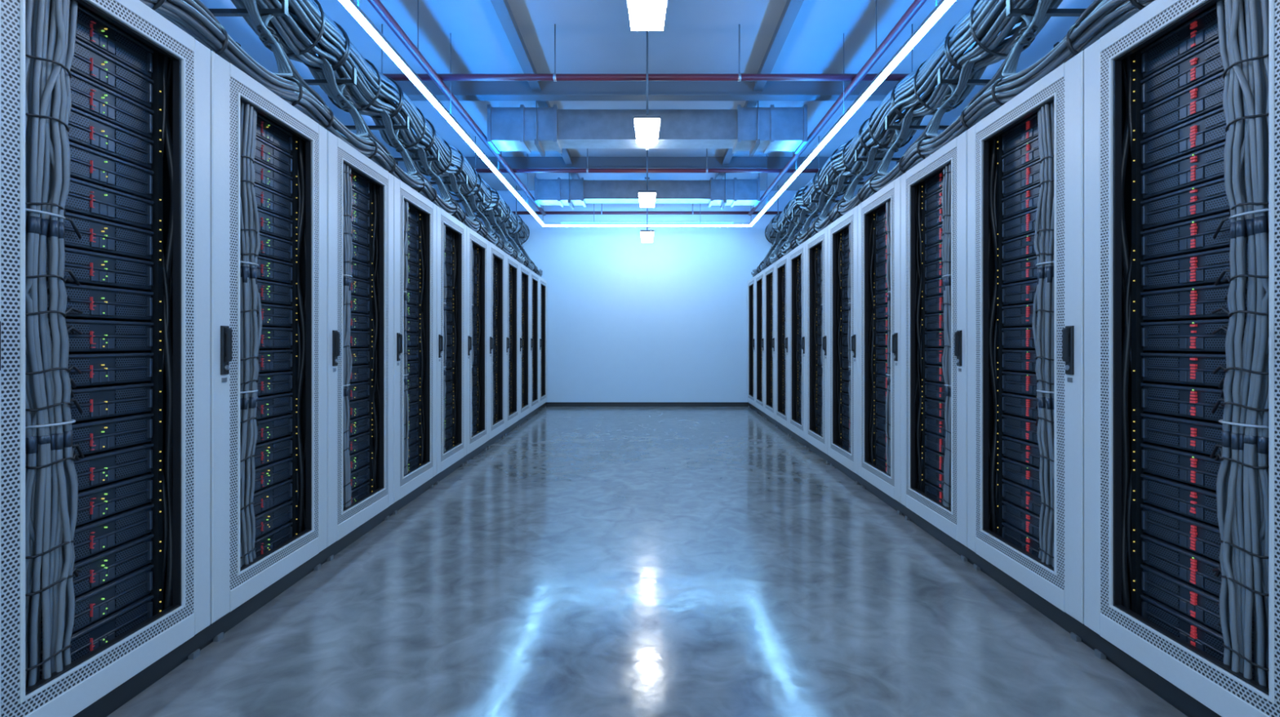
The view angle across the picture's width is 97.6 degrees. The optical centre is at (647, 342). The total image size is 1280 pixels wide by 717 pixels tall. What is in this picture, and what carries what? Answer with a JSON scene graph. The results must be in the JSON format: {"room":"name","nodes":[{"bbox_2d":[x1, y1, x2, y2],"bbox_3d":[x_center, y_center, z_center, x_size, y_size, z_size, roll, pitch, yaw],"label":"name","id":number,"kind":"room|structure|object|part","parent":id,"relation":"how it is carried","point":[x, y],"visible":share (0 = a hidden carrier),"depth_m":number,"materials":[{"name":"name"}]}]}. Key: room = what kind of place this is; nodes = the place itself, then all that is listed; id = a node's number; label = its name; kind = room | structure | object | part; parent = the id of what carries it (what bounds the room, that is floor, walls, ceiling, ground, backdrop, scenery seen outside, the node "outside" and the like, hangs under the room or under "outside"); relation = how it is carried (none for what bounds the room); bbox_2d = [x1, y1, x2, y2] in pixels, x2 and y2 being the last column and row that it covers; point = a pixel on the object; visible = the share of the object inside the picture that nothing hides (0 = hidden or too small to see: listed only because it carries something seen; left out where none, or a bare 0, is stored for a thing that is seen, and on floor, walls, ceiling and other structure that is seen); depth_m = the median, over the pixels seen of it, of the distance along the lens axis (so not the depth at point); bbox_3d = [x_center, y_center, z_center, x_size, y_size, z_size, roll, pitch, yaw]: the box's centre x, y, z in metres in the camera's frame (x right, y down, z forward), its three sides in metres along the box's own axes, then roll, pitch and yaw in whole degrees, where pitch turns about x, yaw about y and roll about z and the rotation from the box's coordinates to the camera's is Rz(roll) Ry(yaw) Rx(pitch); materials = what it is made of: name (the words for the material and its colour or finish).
{"room":"server room","nodes":[
{"label":"server room","id":0,"kind":"room"},
{"bbox_2d":[199,0,493,235],"bbox_3d":[-2.840,-0.800,3.790,0.120,3.920,12.780,0,0,0],"label":"wall","id":1,"kind":"structure","parent":0,"point":[236,27],"depth_m":4.12,"materials":[{"name":"paint"}]},
{"bbox_2d":[139,0,542,276],"bbox_3d":[-2.300,-1.633,5.116,1.125,1.034,9.862,0,0,-1],"label":"cable bundle","id":2,"kind":"object","parent":1,"relation":"attached to","point":[347,77],"visible":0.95,"depth_m":3.77,"materials":[{"name":"grey plastic"}]},
{"bbox_2d":[312,0,977,190],"bbox_3d":[0.000,-2.820,3.840,5.760,0.120,12.880,0,0,0],"label":"ceiling","id":3,"kind":"structure","parent":0,"point":[593,36],"depth_m":5.20,"materials":[{"name":"grey paint"}]},
{"bbox_2d":[367,0,546,215],"bbox_3d":[-1.800,-2.489,4.000,0.064,0.542,11.600,0,0,0],"label":"pipe","id":4,"kind":"object","parent":3,"relation":"hanging from","point":[377,5],"visible":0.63,"depth_m":4.68,"materials":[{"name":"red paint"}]},
{"bbox_2d":[455,136,820,173],"bbox_3d":[0.000,-2.514,7.500,5.550,0.492,0.064,0,0,0],"label":"pipe","id":5,"kind":"object","parent":3,"relation":"hanging from","point":[587,170],"visible":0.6,"depth_m":7.48,"materials":[{"name":"metal"}]},
{"bbox_2d":[383,80,898,168],"bbox_3d":[0.000,-2.668,4.675,5.560,0.185,7.490,0,0,0],"label":"ceiling beam","id":6,"kind":"structure","parent":3,"relation":"attached to","point":[464,91],"depth_m":5.88,"materials":[{"name":"metal"}]},
{"bbox_2d":[381,23,912,81],"bbox_3d":[0.000,-2.514,4.860,5.550,0.492,0.064,0,0,0],"label":"pipe","id":7,"kind":"object","parent":3,"relation":"hanging from","point":[554,77],"visible":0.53,"depth_m":4.84,"materials":[{"name":"metal"}]},
{"bbox_2d":[487,101,807,156],"bbox_3d":[0.000,-2.455,6.270,3.476,0.610,0.420,0,0,0],"label":"ventilation duct","id":8,"kind":"object","parent":3,"relation":"hanging from","point":[541,130],"visible":0.83,"depth_m":6.15,"materials":[{"name":"metal"}]},
{"bbox_2d":[338,0,955,226],"bbox_3d":[0.000,-2.364,3.860,3.550,0.792,11.320,0,0,0],"label":"led light","id":9,"kind":"object","parent":3,"relation":"hanging from","point":[943,6],"visible":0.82,"depth_m":4.79,"materials":[{"name":"glowing white plastic diffuser"},{"name":"painted metal"}]},
{"bbox_2d":[534,173,759,208],"bbox_3d":[0.000,-2.455,8.820,3.476,0.610,0.420,0,0,0],"label":"ventilation duct","id":10,"kind":"object","parent":3,"relation":"hanging from","point":[722,193],"visible":0.85,"depth_m":8.70,"materials":[{"name":"metal"}]},
{"bbox_2d":[626,0,667,30],"bbox_3d":[0.000,-2.240,3.000,0.220,1.040,0.220,0,0,0],"label":"pendant lamp","id":11,"kind":"object","parent":3,"relation":"hanging from","point":[644,15],"visible":1,"depth_m":2.94,"materials":[{"name":"grey paint"}]},
{"bbox_2d":[634,30,660,143],"bbox_3d":[0.000,-2.240,4.750,0.220,1.040,0.220,0,0,0],"label":"pendant lamp","id":12,"kind":"object","parent":3,"relation":"hanging from","point":[646,126],"visible":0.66,"depth_m":4.66,"materials":[{"name":"grey paint"}]},
{"bbox_3d":[0.000,-1.788,4.750,0.208,0.135,0.208,0,0,0],"label":"lamp shade","id":13,"kind":"part","parent":12,"relation":"part of","materials":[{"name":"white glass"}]},
{"bbox_2d":[638,150,656,207],"bbox_3d":[0.000,-2.240,7.050,0.220,1.040,0.220,0,0,0],"label":"pendant lamp","id":14,"kind":"object","parent":3,"relation":"hanging from","point":[646,197],"visible":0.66,"depth_m":6.96,"materials":[{"name":"grey paint"}]},
{"bbox_3d":[0.000,-1.788,7.050,0.208,0.135,0.208,0,0,0],"label":"lamp shade","id":15,"kind":"part","parent":14,"relation":"part of","materials":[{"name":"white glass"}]},
{"bbox_2d":[640,177,653,242],"bbox_3d":[0.000,-2.210,9.200,0.220,1.100,0.220,0,0,0],"label":"pendant lamp","id":16,"kind":"object","parent":3,"relation":"hanging from","point":[646,235],"visible":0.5,"depth_m":9.11,"materials":[{"name":"grey paint"}]},
{"bbox_3d":[0.000,-1.728,9.200,0.208,0.135,0.208,0,0,0],"label":"lamp shade","id":17,"kind":"part","parent":16,"relation":"part of","materials":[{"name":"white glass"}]},
{"bbox_2d":[490,0,804,179],"bbox_3d":[0.000,-2.700,3.790,2.420,0.120,12.780,0,0,0],"label":"rail","id":18,"kind":"object","parent":3,"relation":"attached to","point":[792,7],"depth_m":5.03,"materials":[{"name":"metal"}]},
{"bbox_2d":[512,185,791,214],"bbox_3d":[0.000,-2.504,9.850,5.550,0.512,0.064,0,0,0],"label":"pipe","id":19,"kind":"object","parent":3,"relation":"hanging from","point":[517,212],"visible":0.73,"depth_m":9.83,"materials":[{"name":"metal"}]},
{"bbox_2d":[748,0,927,215],"bbox_3d":[1.800,-2.489,4.000,0.064,0.542,11.600,0,0,0],"label":"pipe","id":20,"kind":"object","parent":3,"relation":"hanging from","point":[916,5],"visible":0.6,"depth_m":4.72,"materials":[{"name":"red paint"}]},
{"bbox_2d":[106,406,1187,716],"bbox_3d":[0.000,1.210,3.840,5.760,0.100,12.880,0,0,0],"label":"floor","id":21,"kind":"structure","parent":0,"point":[587,561],"depth_m":2.40,"materials":[{"name":"concrete"}]},
{"bbox_2d":[0,0,210,716],"bbox_3d":[-2.080,0.025,1.717,0.928,2.270,0.800,0,0,-1],"label":"rack","id":22,"kind":"object","parent":21,"relation":"on","point":[105,104],"visible":1,"depth_m":1.77,"materials":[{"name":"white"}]},
{"bbox_3d":[-1.624,0.045,1.388,0.028,0.220,0.038,0,0,-1],"label":"swing handle","id":23,"kind":"part","parent":22,"relation":"part of","materials":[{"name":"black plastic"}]},
{"bbox_2d":[203,50,327,648],"bbox_3d":[-2.096,0.025,2.517,0.928,2.270,0.800,0,0,-1],"label":"rack","id":24,"kind":"object","parent":21,"relation":"on","point":[268,158],"visible":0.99,"depth_m":2.55,"materials":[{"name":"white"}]},
{"bbox_3d":[-1.640,0.045,2.188,0.028,0.220,0.038,0,0,-1],"label":"swing handle","id":25,"kind":"part","parent":24,"relation":"part of","materials":[{"name":"black plastic"}]},
{"bbox_2d":[321,130,393,564],"bbox_3d":[-2.112,0.025,3.317,0.928,2.270,0.800,0,0,-1],"label":"rack","id":26,"kind":"object","parent":21,"relation":"on","point":[360,191],"visible":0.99,"depth_m":3.40,"materials":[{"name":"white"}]},
{"bbox_3d":[-1.656,0.045,2.988,0.028,0.220,0.038,0,0,-1],"label":"swing handle","id":27,"kind":"part","parent":26,"relation":"part of","materials":[{"name":"black plastic"}]},
{"bbox_2d":[389,175,436,515],"bbox_3d":[-2.128,0.025,4.117,0.928,2.270,0.800,0,0,-1],"label":"rack","id":28,"kind":"object","parent":21,"relation":"on","point":[415,215],"visible":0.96,"depth_m":4.27,"materials":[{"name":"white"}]},
{"bbox_3d":[-1.672,0.045,3.788,0.028,0.220,0.038,0,0,-1],"label":"swing handle","id":29,"kind":"part","parent":28,"relation":"part of","materials":[{"name":"black plastic"}]},
{"bbox_2d":[432,205,466,484],"bbox_3d":[-2.144,0.025,4.917,0.928,2.270,0.800,0,0,-1],"label":"rack","id":30,"kind":"object","parent":21,"relation":"on","point":[451,232],"visible":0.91,"depth_m":5.12,"materials":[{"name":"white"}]},
{"bbox_3d":[-1.688,0.045,4.588,0.028,0.220,0.038,0,0,-1],"label":"swing handle","id":31,"kind":"part","parent":30,"relation":"part of","materials":[{"name":"black plastic"}]},
{"bbox_2d":[464,226,488,463],"bbox_3d":[-2.160,0.025,5.717,0.928,2.270,0.800,0,0,-1],"label":"rack","id":32,"kind":"object","parent":21,"relation":"on","point":[477,246],"visible":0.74,"depth_m":5.95,"materials":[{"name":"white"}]},
{"bbox_3d":[-1.704,0.045,5.388,0.028,0.220,0.038,0,0,-1],"label":"swing handle","id":33,"kind":"part","parent":32,"relation":"part of","materials":[{"name":"black plastic"}]},
{"bbox_2d":[486,241,505,447],"bbox_3d":[-2.176,0.025,6.517,0.928,2.270,0.800,0,0,-1],"label":"rack","id":34,"kind":"object","parent":21,"relation":"on","point":[496,255],"visible":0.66,"depth_m":6.79,"materials":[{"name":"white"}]},
{"bbox_3d":[-1.720,0.045,6.188,0.028,0.220,0.038,0,0,-1],"label":"swing handle","id":35,"kind":"part","parent":34,"relation":"part of","materials":[{"name":"black plastic"}]},
{"bbox_2d":[503,253,519,435],"bbox_3d":[-2.192,0.025,7.317,0.928,2.270,0.800,0,0,-1],"label":"rack","id":36,"kind":"object","parent":21,"relation":"on","point":[512,265],"visible":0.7,"depth_m":7.59,"materials":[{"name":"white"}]},
{"bbox_3d":[-1.736,0.045,6.988,0.028,0.220,0.038,0,0,-1],"label":"swing handle","id":37,"kind":"part","parent":36,"relation":"part of","materials":[{"name":"black plastic"}]},
{"bbox_2d":[517,262,529,426],"bbox_3d":[-2.208,0.025,8.117,0.928,2.270,0.800,0,0,-1],"label":"rack","id":38,"kind":"object","parent":21,"relation":"on","point":[524,272],"visible":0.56,"depth_m":8.38,"materials":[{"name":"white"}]},
{"bbox_3d":[-1.752,0.045,7.788,0.028,0.220,0.038,0,0,-1],"label":"swing handle","id":39,"kind":"part","parent":38,"relation":"part of","materials":[{"name":"black plastic"}]},
{"bbox_2d":[528,269,539,417],"bbox_3d":[-2.224,0.025,8.917,0.928,2.270,0.800,0,0,-1],"label":"rack","id":40,"kind":"object","parent":21,"relation":"on","point":[534,277],"visible":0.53,"depth_m":9.19,"materials":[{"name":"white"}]},
{"bbox_3d":[-1.768,0.045,8.588,0.028,0.220,0.038,0,0,-1],"label":"swing handle","id":41,"kind":"part","parent":40,"relation":"part of","materials":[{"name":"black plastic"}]},
{"bbox_2d":[537,276,546,411],"bbox_3d":[-2.240,0.025,9.717,0.928,2.270,0.800,0,0,-1],"label":"rack","id":42,"kind":"object","parent":21,"relation":"on","point":[543,283],"visible":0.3,"depth_m":9.99,"materials":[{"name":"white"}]},
{"bbox_2d":[747,275,756,411],"bbox_3d":[2.240,0.025,9.717,0.928,2.270,0.800,0,0,1],"label":"rack","id":43,"kind":"object","parent":21,"relation":"on","point":[751,282],"visible":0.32,"depth_m":9.99,"materials":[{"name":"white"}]},
{"bbox_2d":[755,270,765,417],"bbox_3d":[2.224,0.025,8.917,0.928,2.270,0.800,0,0,1],"label":"rack","id":44,"kind":"object","parent":21,"relation":"on","point":[759,277],"visible":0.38,"depth_m":9.19,"materials":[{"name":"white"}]},
{"bbox_2d":[764,262,776,426],"bbox_3d":[2.208,0.025,8.117,0.928,2.270,0.800,0,0,1],"label":"rack","id":45,"kind":"object","parent":21,"relation":"on","point":[770,272],"visible":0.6,"depth_m":8.38,"materials":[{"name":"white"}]},
{"bbox_3d":[1.752,0.045,7.788,0.028,0.220,0.038,0,0,1],"label":"swing handle","id":46,"kind":"part","parent":45,"relation":"part of","materials":[{"name":"black plastic"}]},
{"bbox_2d":[775,253,790,435],"bbox_3d":[2.192,0.025,7.317,0.928,2.270,0.800,0,0,1],"label":"rack","id":47,"kind":"object","parent":21,"relation":"on","point":[782,264],"visible":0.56,"depth_m":7.59,"materials":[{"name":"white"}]},
{"bbox_3d":[1.736,0.045,6.988,0.028,0.220,0.038,0,0,1],"label":"swing handle","id":48,"kind":"part","parent":47,"relation":"part of","materials":[{"name":"black plastic"}]},
{"bbox_2d":[788,241,808,447],"bbox_3d":[2.176,0.025,6.517,0.928,2.270,0.800,0,0,1],"label":"rack","id":49,"kind":"object","parent":21,"relation":"on","point":[797,256],"visible":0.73,"depth_m":6.79,"materials":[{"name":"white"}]},
{"bbox_3d":[1.720,0.045,6.188,0.028,0.220,0.038,0,0,1],"label":"swing handle","id":50,"kind":"part","parent":49,"relation":"part of","materials":[{"name":"black plastic"}]},
{"bbox_2d":[805,226,830,463],"bbox_3d":[2.160,0.025,5.717,0.928,2.270,0.800,0,0,1],"label":"rack","id":51,"kind":"object","parent":21,"relation":"on","point":[816,246],"visible":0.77,"depth_m":5.97,"materials":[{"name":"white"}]},
{"bbox_3d":[1.704,0.045,5.388,0.028,0.220,0.038,0,0,1],"label":"swing handle","id":52,"kind":"part","parent":51,"relation":"part of","materials":[{"name":"black plastic"}]},
{"bbox_2d":[827,205,861,485],"bbox_3d":[2.144,0.025,4.917,0.928,2.270,0.800,0,0,1],"label":"rack","id":53,"kind":"object","parent":21,"relation":"on","point":[842,233],"visible":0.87,"depth_m":5.13,"materials":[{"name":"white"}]},
{"bbox_3d":[1.688,0.045,4.588,0.028,0.220,0.038,0,0,1],"label":"swing handle","id":54,"kind":"part","parent":53,"relation":"part of","materials":[{"name":"black plastic"}]},
{"bbox_2d":[857,175,905,515],"bbox_3d":[2.128,0.025,4.117,0.928,2.270,0.800,0,0,1],"label":"rack","id":55,"kind":"object","parent":21,"relation":"on","point":[879,215],"visible":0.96,"depth_m":4.27,"materials":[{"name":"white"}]},
{"bbox_3d":[1.672,0.045,3.788,0.028,0.220,0.038,0,0,1],"label":"swing handle","id":56,"kind":"part","parent":55,"relation":"part of","materials":[{"name":"black plastic"}]},
{"bbox_2d":[901,130,973,564],"bbox_3d":[2.112,0.025,3.317,0.928,2.270,0.800,0,0,1],"label":"rack","id":57,"kind":"object","parent":21,"relation":"on","point":[934,191],"visible":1,"depth_m":3.42,"materials":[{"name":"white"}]},
{"bbox_3d":[1.656,0.045,2.988,0.028,0.220,0.038,0,0,1],"label":"swing handle","id":58,"kind":"part","parent":57,"relation":"part of","materials":[{"name":"black plastic"}]},
{"bbox_2d":[967,50,1091,648],"bbox_3d":[2.096,0.025,2.517,0.928,2.270,0.800,0,0,1],"label":"rack","id":59,"kind":"object","parent":21,"relation":"on","point":[1025,158],"visible":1,"depth_m":2.56,"materials":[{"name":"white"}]},
{"bbox_3d":[1.640,0.045,2.188,0.028,0.220,0.038,0,0,1],"label":"swing handle","id":60,"kind":"part","parent":59,"relation":"part of","materials":[{"name":"black plastic"}]},
{"bbox_2d":[1084,0,1279,716],"bbox_3d":[2.080,0.025,1.717,0.928,2.270,0.800,0,0,1],"label":"rack","id":61,"kind":"object","parent":21,"relation":"on","point":[1182,97],"visible":1,"depth_m":1.80,"materials":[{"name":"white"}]},
{"bbox_2d":[494,190,799,402],"bbox_3d":[0.000,-0.800,10.240,5.760,3.920,0.120,0,0,0],"label":"wall","id":62,"kind":"structure","parent":0,"point":[664,319],"depth_m":10.18,"materials":[{"name":"white paint"}]},
{"bbox_2d":[546,402,748,406],"bbox_3d":[0.000,1.123,10.170,5.560,0.075,0.020,0,0,0],"label":"baseboard","id":63,"kind":"structure","parent":62,"relation":"attached to","point":[548,404],"depth_m":10.16,"materials":[{"name":"grey"}]},
{"bbox_2d":[800,0,1094,232],"bbox_3d":[2.840,-0.800,3.790,0.120,3.920,12.780,0,0,0],"label":"wall","id":64,"kind":"structure","parent":0,"point":[1056,28],"depth_m":4.11,"materials":[{"name":"paint"}]},
{"bbox_2d":[751,0,1155,276],"bbox_3d":[2.299,-1.633,5.116,1.123,1.037,9.861,0,0,1],"label":"cable bundle","id":65,"kind":"object","parent":64,"relation":"attached to","point":[982,24],"visible":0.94,"depth_m":3.77,"materials":[{"name":"grey plastic"}]}
]}

